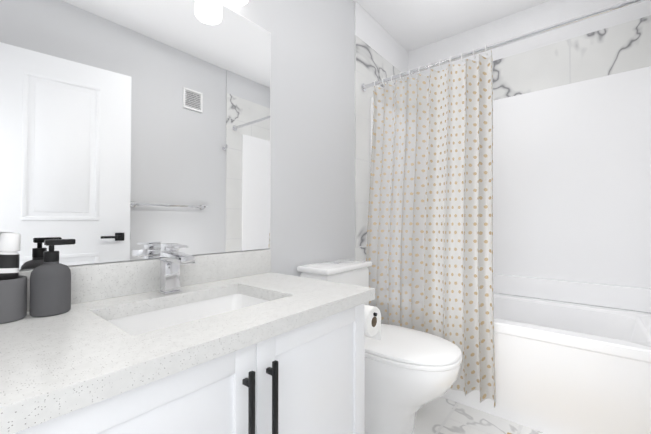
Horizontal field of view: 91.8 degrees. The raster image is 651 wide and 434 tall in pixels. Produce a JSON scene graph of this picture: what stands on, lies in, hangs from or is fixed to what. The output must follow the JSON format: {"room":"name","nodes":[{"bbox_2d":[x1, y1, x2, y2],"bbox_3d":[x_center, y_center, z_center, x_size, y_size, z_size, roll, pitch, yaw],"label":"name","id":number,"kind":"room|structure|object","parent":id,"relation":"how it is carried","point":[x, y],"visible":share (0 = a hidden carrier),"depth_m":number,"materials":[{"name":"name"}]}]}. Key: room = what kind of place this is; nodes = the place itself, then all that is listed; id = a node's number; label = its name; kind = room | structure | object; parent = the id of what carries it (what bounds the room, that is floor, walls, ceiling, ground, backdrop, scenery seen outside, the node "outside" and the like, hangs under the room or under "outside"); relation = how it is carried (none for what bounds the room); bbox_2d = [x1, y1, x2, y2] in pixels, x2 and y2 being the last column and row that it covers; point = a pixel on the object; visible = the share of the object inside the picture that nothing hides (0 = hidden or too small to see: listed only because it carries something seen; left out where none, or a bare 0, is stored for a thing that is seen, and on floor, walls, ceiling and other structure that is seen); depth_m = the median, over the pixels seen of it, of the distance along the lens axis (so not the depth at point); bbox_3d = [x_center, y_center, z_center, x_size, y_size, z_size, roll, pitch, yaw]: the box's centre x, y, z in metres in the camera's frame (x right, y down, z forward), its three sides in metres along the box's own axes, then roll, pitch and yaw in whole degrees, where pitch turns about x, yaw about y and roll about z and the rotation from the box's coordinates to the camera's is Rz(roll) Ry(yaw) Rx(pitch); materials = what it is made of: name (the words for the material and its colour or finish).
{"room":"bathroom","nodes":[
{"label":"bathroom","id":0,"kind":"room"},
{"bbox_2d":[19,249,271,312],"bbox_3d":[-0.704,0.205,1.011,0.021,0.111,1.364,-1,-1,39],"label":"backsplash","id":1,"kind":"structure","parent":0,"relation":"attached to","point":[88,282],"depth_m":1.09,"materials":[{"name":"white stone"}]},
{"bbox_2d":[0,0,354,276],"bbox_3d":[-0.403,-0.226,1.475,0.108,2.500,3.656,-1,-1,39],"label":"wall","id":2,"kind":"structure","parent":0,"point":[134,129],"depth_m":1.20,"materials":[{"name":"grey paint"}]},
{"bbox_2d":[224,0,247,5],"bbox_3d":[-0.547,-0.997,1.109,0.160,0.207,0.650,-1,-1,39],"label":"sconce","id":3,"kind":"object","parent":2,"relation":"attached to","point":[237,2],"visible":1,"depth_m":1.31,"materials":[{"name":"white glass"}]},
{"bbox_2d":[353,0,549,51],"bbox_3d":[0.228,-1.533,0.976,1.740,0.100,3.656,-1,-1,39],"label":"ceiling","id":4,"kind":"structure","parent":0,"point":[409,25],"depth_m":2.29,"materials":[{"name":"white paint"}]},
{"bbox_2d":[365,397,545,433],"bbox_3d":[0.228,1.067,0.940,1.740,0.100,3.656,-1,-1,39],"label":"floor","id":5,"kind":"structure","parent":0,"point":[440,415],"depth_m":1.58,"materials":[{"name":"tile"}]},
{"bbox_2d":[0,276,380,433],"bbox_3d":[-0.435,0.658,0.874,0.598,0.717,1.496,-1,-1,39],"label":"bathroom vanity","id":6,"kind":"object","parent":5,"relation":"on","point":[246,342],"depth_m":0.78,"materials":[{"name":"white"}]},
{"bbox_2d":[0,273,374,428],"bbox_3d":[-0.481,0.278,0.827,0.598,0.040,1.364,-1,-1,39],"label":"countertop","id":7,"kind":"structure","parent":6,"relation":"on","point":[51,362],"depth_m":0.71,"materials":[{"name":"white stone"}]},
{"bbox_2d":[0,233,26,323],"bbox_3d":[-0.805,0.148,0.788,0.088,0.218,0.088,-1,-1,39],"label":"cup","id":8,"kind":"object","parent":7,"relation":"on","point":[13,295],"visible":1,"depth_m":0.78,"materials":[{"name":"grey ceramic"}]},
{"bbox_2d":[29,239,75,316],"bbox_3d":[-0.736,0.160,0.853,0.084,0.197,0.092,-1,-1,39],"label":"soap dispenser","id":9,"kind":"object","parent":7,"relation":"on","point":[50,286],"visible":1,"depth_m":0.82,"materials":[{"name":"grey stone"}]},
{"bbox_2d":[158,243,195,294],"bbox_3d":[-0.503,0.176,1.069,0.156,0.169,0.060,-1,-1,39],"label":"faucet","id":10,"kind":"object","parent":7,"relation":"on","point":[172,259],"visible":0.98,"depth_m":1.08,"materials":[{"name":"silver metal"}]},
{"bbox_2d":[108,294,268,335],"bbox_3d":[-0.382,0.381,0.967,0.375,0.160,0.550,-1,-1,39],"label":"sink basin","id":11,"kind":"object","parent":7,"relation":"in","point":[140,321],"depth_m":1.08,"materials":[{"name":"white ceramic"}]},
{"bbox_2d":[297,259,461,433],"bbox_3d":[0.279,0.640,1.598,0.772,0.772,0.430,-1,-1,39],"label":"toilet","id":12,"kind":"object","parent":5,"relation":"on","point":[409,373],"visible":0.62,"depth_m":1.42,"materials":[{"name":"white ceramic"}]},
{"bbox_2d":[440,293,650,433],"bbox_3d":[1.056,0.789,1.954,1.482,0.484,0.748,-1,-1,39],"label":"bathtub","id":13,"kind":"object","parent":5,"relation":"on","point":[566,368],"visible":0.5,"depth_m":1.49,"materials":[{"name":"white ceramic"}]},
{"bbox_2d":[355,0,650,78],"bbox_3d":[1.058,-1.319,1.986,1.539,0.300,0.836,-1,-1,39],"label":"wall","id":14,"kind":"structure","parent":0,"point":[372,33],"depth_m":2.26,"materials":[{"name":"white paint"}]},
{"bbox_2d":[498,293,646,312],"bbox_3d":[1.355,-0.214,2.333,1.540,2.500,0.100,-1,-1,39],"label":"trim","id":15,"kind":"structure","parent":0,"point":[576,303],"depth_m":2.03,"materials":[{"name":"grey paint"}]},
{"bbox_2d":[355,35,406,260],"bbox_3d":[0.467,-0.097,2.454,0.010,2.270,0.836,-1,-1,39],"label":"wall tiles","id":16,"kind":"structure","parent":15,"relation":"attached to","point":[372,65],"depth_m":2.21,"materials":[{"name":"white tile"}]},
{"bbox_2d":[361,0,647,90],"bbox_3d":[0.850,-0.912,1.727,1.516,0.052,0.052,-1,-1,39],"label":"curtain rod","id":17,"kind":"object","parent":16,"relation":"attached to","point":[612,8],"visible":0.96,"depth_m":1.60,"materials":[{"name":"silver metal"}]},
{"bbox_2d":[366,45,495,407],"bbox_3d":[0.579,0.007,1.865,0.777,1.870,0.194,-1,-1,39],"label":"curtain","id":18,"kind":"object","parent":17,"relation":"hanging from","point":[429,251],"visible":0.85,"depth_m":1.81,"materials":[{"name":"white fabric"}]},
{"bbox_2d":[370,66,650,312],"bbox_3d":[1.112,-0.160,2.036,1.519,1.416,0.646,-1,-1,39],"label":"wall surround","id":19,"kind":"object","parent":15,"relation":"attached to","point":[571,192],"visible":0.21,"depth_m":2.02,"materials":[{"name":"white"}]},
{"bbox_2d":[493,15,650,99],"bbox_3d":[1.320,-1.004,2.301,1.519,0.320,0.010,-1,-1,39],"label":"tile band","id":20,"kind":"object","parent":15,"relation":"attached to","point":[622,47],"visible":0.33,"depth_m":2.04,"materials":[{"name":"white tile"}]}
]}

